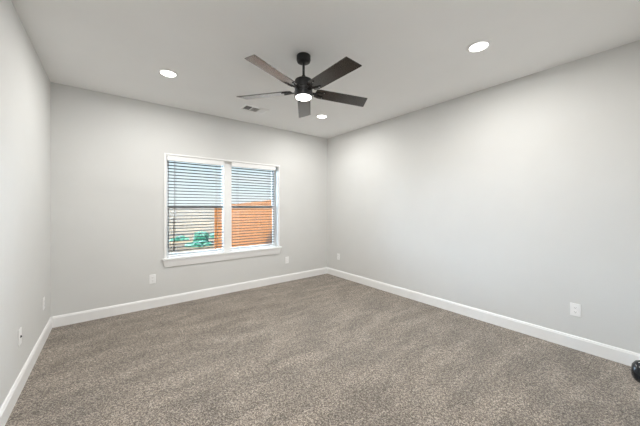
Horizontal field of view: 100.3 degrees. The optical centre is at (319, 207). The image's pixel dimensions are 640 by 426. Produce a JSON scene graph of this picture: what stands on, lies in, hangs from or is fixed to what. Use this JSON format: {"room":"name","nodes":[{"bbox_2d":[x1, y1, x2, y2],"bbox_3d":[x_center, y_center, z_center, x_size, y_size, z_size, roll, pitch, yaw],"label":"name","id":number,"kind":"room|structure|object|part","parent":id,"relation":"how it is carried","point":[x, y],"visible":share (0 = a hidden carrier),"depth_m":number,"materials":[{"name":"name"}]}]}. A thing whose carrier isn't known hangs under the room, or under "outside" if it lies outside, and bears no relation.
{"room":"empty bedroom","nodes":[
{"label":"empty bedroom","id":0,"kind":"room"},
{"bbox_2d":[0,0,50,407],"bbox_3d":[-1.105,-0.025,0.391,0.200,2.740,6.767,0,0,-38],"label":"wall","id":1,"kind":"structure","parent":0,"point":[25,85],"depth_m":2.01,"materials":[{"name":"paint"}]},
{"bbox_2d":[18,327,21,346],"bbox_3d":[-2.199,0.950,1.962,0.013,0.120,0.075,0,0,-38],"label":"plate","id":2,"kind":"object","parent":1,"relation":"attached to","point":[20,329],"visible":1,"depth_m":1.95,"materials":[{"name":"white plastic"}]},
{"bbox_2d":[0,317,51,425],"bbox_3d":[-1.679,1.283,1.300,0.015,0.124,4.267,0,0,-38],"label":"baseboard","id":3,"kind":"structure","parent":1,"relation":"attached to","point":[13,395],"depth_m":1.98,"materials":[{"name":"white paint"}]},
{"bbox_2d":[51,82,326,316],"bbox_3d":[-1.480,-0.025,4.279,4.001,2.740,0.180,0,0,-38],"label":"wall","id":4,"kind":"structure","parent":0,"point":[108,150],"depth_m":3.46,"materials":[{"name":"paint"}]},
{"bbox_2d":[149,274,155,283],"bbox_3d":[-2.237,0.960,3.567,0.075,0.120,0.009,0,0,-38],"label":"wall outlet","id":5,"kind":"object","parent":4,"relation":"attached to","point":[152,278],"visible":1,"depth_m":3.56,"materials":[{"name":"white plastic"}]},
{"bbox_2d":[52,267,326,327],"bbox_3d":[-1.420,1.283,4.202,3.971,0.124,0.015,0,0,-38],"label":"baseboard","id":6,"kind":"structure","parent":4,"relation":"attached to","point":[82,316],"depth_m":3.69,"materials":[{"name":"white paint"}]},
{"bbox_2d":[162,153,281,266],"bbox_3d":[-1.465,0.041,4.257,1.842,1.566,0.203,0,0,-38],"label":"window","id":7,"kind":"structure","parent":4,"relation":"in","point":[168,253],"depth_m":4.21,"materials":[{"name":"white plastic"}]},
{"bbox_2d":[167,156,223,256],"bbox_3d":[-1.828,-0.011,3.959,0.785,1.416,0.102,0,0,-38],"label":"window blind","id":8,"kind":"object","parent":7,"relation":"attached to","point":[170,158],"visible":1,"depth_m":3.93,"materials":[{"name":"white paint"}]},
{"bbox_3d":[-2.052,-0.254,3.765,0.005,0.857,0.005,0,0,-38],"label":"tilt cord","id":9,"kind":"part","parent":8,"relation":"part of","materials":[{"name":"plastic"}]},
{"bbox_3d":[-2.056,0.009,3.809,0.002,1.341,0.056,0,0,-38],"label":"ladder cord","id":10,"kind":"part","parent":8,"relation":"part of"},
{"bbox_3d":[-1.834,0.689,3.983,0.758,0.016,0.050,0,0,-38],"label":"rail","id":11,"kind":"part","parent":8,"relation":"part of","materials":[{"name":"white paint"}]},
{"bbox_3d":[-1.869,-0.335,4.048,0.788,0.699,0.021,0,0,-38],"label":"sash","id":12,"kind":"part","parent":7,"relation":"part of","materials":[{"name":"white plastic"}]},
{"bbox_3d":[-1.853,0.329,4.029,0.788,0.708,0.022,0,0,-38],"label":"sash","id":13,"kind":"part","parent":7,"relation":"part of","materials":[{"name":"white plastic"}]},
{"bbox_2d":[232,162,275,250],"bbox_3d":[-1.120,-0.011,4.513,0.783,1.416,0.102,0,0,-38],"label":"window blind","id":14,"kind":"object","parent":7,"relation":"attached to","point":[242,165],"visible":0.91,"depth_m":4.50,"materials":[{"name":"white paint"}]},
{"bbox_3d":[-1.126,0.689,4.537,0.756,0.016,0.050,0,0,-38],"label":"rail","id":15,"kind":"part","parent":14,"relation":"part of","materials":[{"name":"white paint"}]},
{"bbox_2d":[232,167,274,248],"bbox_3d":[-1.171,-0.011,4.579,0.892,1.419,0.059,0,0,-38],"label":"window","id":16,"kind":"structure","parent":4,"relation":"in","point":[273,173],"depth_m":4.81,"materials":[{"name":"white plastic"}]},
{"bbox_3d":[-1.163,0.329,4.569,0.820,0.708,0.022,0,0,-38],"label":"sash","id":17,"kind":"part","parent":16,"relation":"part of","materials":[{"name":"white plastic"}]},
{"bbox_3d":[-1.179,-0.335,4.588,0.820,0.699,0.021,0,0,-38],"label":"sash","id":18,"kind":"part","parent":16,"relation":"part of","materials":[{"name":"white plastic"}]},
{"bbox_3d":[-1.171,-0.011,4.579,0.892,1.419,0.059,0,0,-38],"label":"frame","id":19,"kind":"part","parent":16,"relation":"part of","materials":[{"name":"white plastic"}]},
{"bbox_2d":[5,274,639,425],"bbox_3d":[0.549,1.405,1.685,4.401,0.120,6.767,0,0,-38],"label":"floor","id":20,"kind":"structure","parent":0,"point":[324,349],"depth_m":2.21,"materials":[{"name":"beige carpet"}]},
{"bbox_2d":[11,0,639,138],"bbox_3d":[0.549,-1.455,1.685,4.401,0.120,6.767,0,0,-38],"label":"ceiling","id":21,"kind":"structure","parent":0,"point":[413,55],"depth_m":2.29,"materials":[{"name":"paint"}]},
{"bbox_2d":[158,68,177,77],"bbox_3d":[-1.578,-1.390,2.778,0.188,0.010,0.188,0,0,-38],"label":"recessed light","id":22,"kind":"object","parent":21,"relation":"in","point":[165,72],"visible":1,"depth_m":2.77,"materials":[{"name":"white plastic"}]},
{"bbox_2d":[240,104,268,113],"bbox_3d":[-0.930,-1.388,3.793,0.356,0.014,0.210,0,0,-38],"label":"ceiling vent","id":23,"kind":"object","parent":21,"relation":"in","point":[246,107],"visible":1,"depth_m":3.78,"materials":[{"name":"white metal"}]},
{"bbox_2d":[236,52,367,117],"bbox_3d":[-0.114,-1.196,2.435,1.270,0.399,1.237,0,0,-38],"label":"ceiling fan","id":24,"kind":"object","parent":21,"relation":"hanging from","point":[303,85],"visible":1,"depth_m":2.38,"materials":[{"name":"black metal"}]},
{"bbox_3d":[-0.524,-1.073,2.564,0.550,0.007,0.141,1,12,16],"label":"blade","id":25,"kind":"part","parent":24,"relation":"part of","materials":[{"name":"brown wood"}]},
{"bbox_3d":[-0.365,-1.077,2.138,0.141,0.007,0.550,16,7,33],"label":"blade","id":26,"kind":"part","parent":24,"relation":"part of","materials":[{"name":"brown wood"}]},
{"bbox_3d":[-0.167,-1.061,2.846,0.141,0.007,0.550,-11,0,-3],"label":"blade","id":27,"kind":"part","parent":24,"relation":"part of","materials":[{"name":"brown wood"}]},
{"bbox_3d":[-0.066,-1.060,2.350,0.094,0.008,0.137,18,-11,-37],"label":"blade arm","id":28,"kind":"part","parent":24,"relation":"part of","materials":[{"name":"black metal"}]},
{"bbox_3d":[-0.021,-1.056,2.506,0.137,0.008,0.094,2,-13,-20],"label":"blade arm","id":29,"kind":"part","parent":24,"relation":"part of","materials":[{"name":"black metal"}]},
{"bbox_3d":[0.089,-1.067,2.156,0.141,0.007,0.550,18,-11,-37],"label":"blade","id":30,"kind":"part","parent":24,"relation":"part of","materials":[{"name":"brown wood"}]},
{"bbox_3d":[0.211,-1.058,2.594,0.550,0.007,0.141,2,-13,-20],"label":"blade","id":31,"kind":"part","parent":24,"relation":"part of","materials":[{"name":"brown wood"}]},
{"bbox_2d":[316,114,327,117],"bbox_3d":[0.029,-1.390,4.093,0.188,0.010,0.188,0,0,-38],"label":"recessed light","id":32,"kind":"object","parent":21,"relation":"in","point":[318,115],"visible":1,"depth_m":4.08,"materials":[{"name":"white plastic"}]},
{"bbox_2d":[466,39,490,52],"bbox_3d":[1.374,-1.390,2.314,0.188,0.010,0.188,0,0,-38],"label":"recessed light","id":33,"kind":"object","parent":21,"relation":"in","point":[480,45],"visible":1,"depth_m":2.30,"materials":[{"name":"white plastic"}]},
{"bbox_2d":[327,40,639,353],"bbox_3d":[1.526,-0.025,3.846,0.200,2.740,4.567,0,0,-38],"label":"wall","id":34,"kind":"structure","parent":0,"point":[518,199],"depth_m":2.93,"materials":[{"name":"paint"}]},
{"bbox_2d":[327,267,639,365],"bbox_3d":[1.459,1.283,3.756,0.015,0.124,4.267,0,0,-38],"label":"baseboard","id":35,"kind":"structure","parent":34,"relation":"attached to","point":[612,353],"depth_m":2.92,"materials":[{"name":"white paint"}]},
{"bbox_2d":[570,302,580,316],"bbox_3d":[2.421,0.973,2.533,0.009,0.120,0.075,0,0,-38],"label":"wall outlet","id":36,"kind":"object","parent":34,"relation":"attached to","point":[575,309],"visible":1,"depth_m":2.53,"materials":[{"name":"white plastic"}]},
{"bbox_2d":[631,360,639,382],"bbox_3d":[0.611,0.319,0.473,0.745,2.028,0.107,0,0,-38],"label":"door knob","id":37,"kind":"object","parent":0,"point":[635,367],"depth_m":0.69,"materials":[{"name":"black metal"}]},
{"label":"outside","id":38,"kind":"structure","parent":0,"visible":0},
{"bbox_2d":[169,208,213,252],"bbox_3d":[-110.943,1.935,141.745,300.000,0.300,480.000,0,0,-38],"label":"ground","id":39,"kind":"structure","parent":38,"point":[179,217],"depth_m":26.05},
{"bbox_2d":[169,235,189,240],"bbox_3d":[-7.523,1.650,14.289,1.034,0.271,0.745,0,0,-38],"label":"sheeting","id":40,"kind":"object","parent":39,"relation":"on","point":[177,239],"visible":0.41,"depth_m":14.18,"materials":[{"name":"green plastic"}]},
{"bbox_2d":[185,241,210,246],"bbox_3d":[-5.570,1.665,12.263,0.865,0.240,1.011,0,0,23],"label":"sheeting","id":41,"kind":"object","parent":39,"relation":"on","point":[192,244],"visible":0.51,"depth_m":12.03,"materials":[{"name":"green plastic"}]},
{"bbox_2d":[193,231,208,241],"bbox_3d":[-5.931,1.478,13.336,0.703,0.614,0.649,0,0,12],"label":"sheeting","id":42,"kind":"object","parent":39,"relation":"on","point":[207,234],"visible":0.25,"depth_m":13.10,"materials":[{"name":"green plastic"}]},
{"bbox_2d":[214,200,271,248],"bbox_3d":[-2.252,0.763,8.768,0.260,2.044,7.135,0,0,-38],"label":"fence","id":43,"kind":"object","parent":39,"relation":"on","point":[236,213],"visible":0.26,"depth_m":8.90,"materials":[{"name":"orange wood"}]},
{"bbox_3d":[-4.476,0.860,11.487,0.110,1.850,0.110,0,0,-38],"label":"post","id":44,"kind":"part","parent":43,"relation":"part of","materials":[{"name":"brown wood"}]}
]}

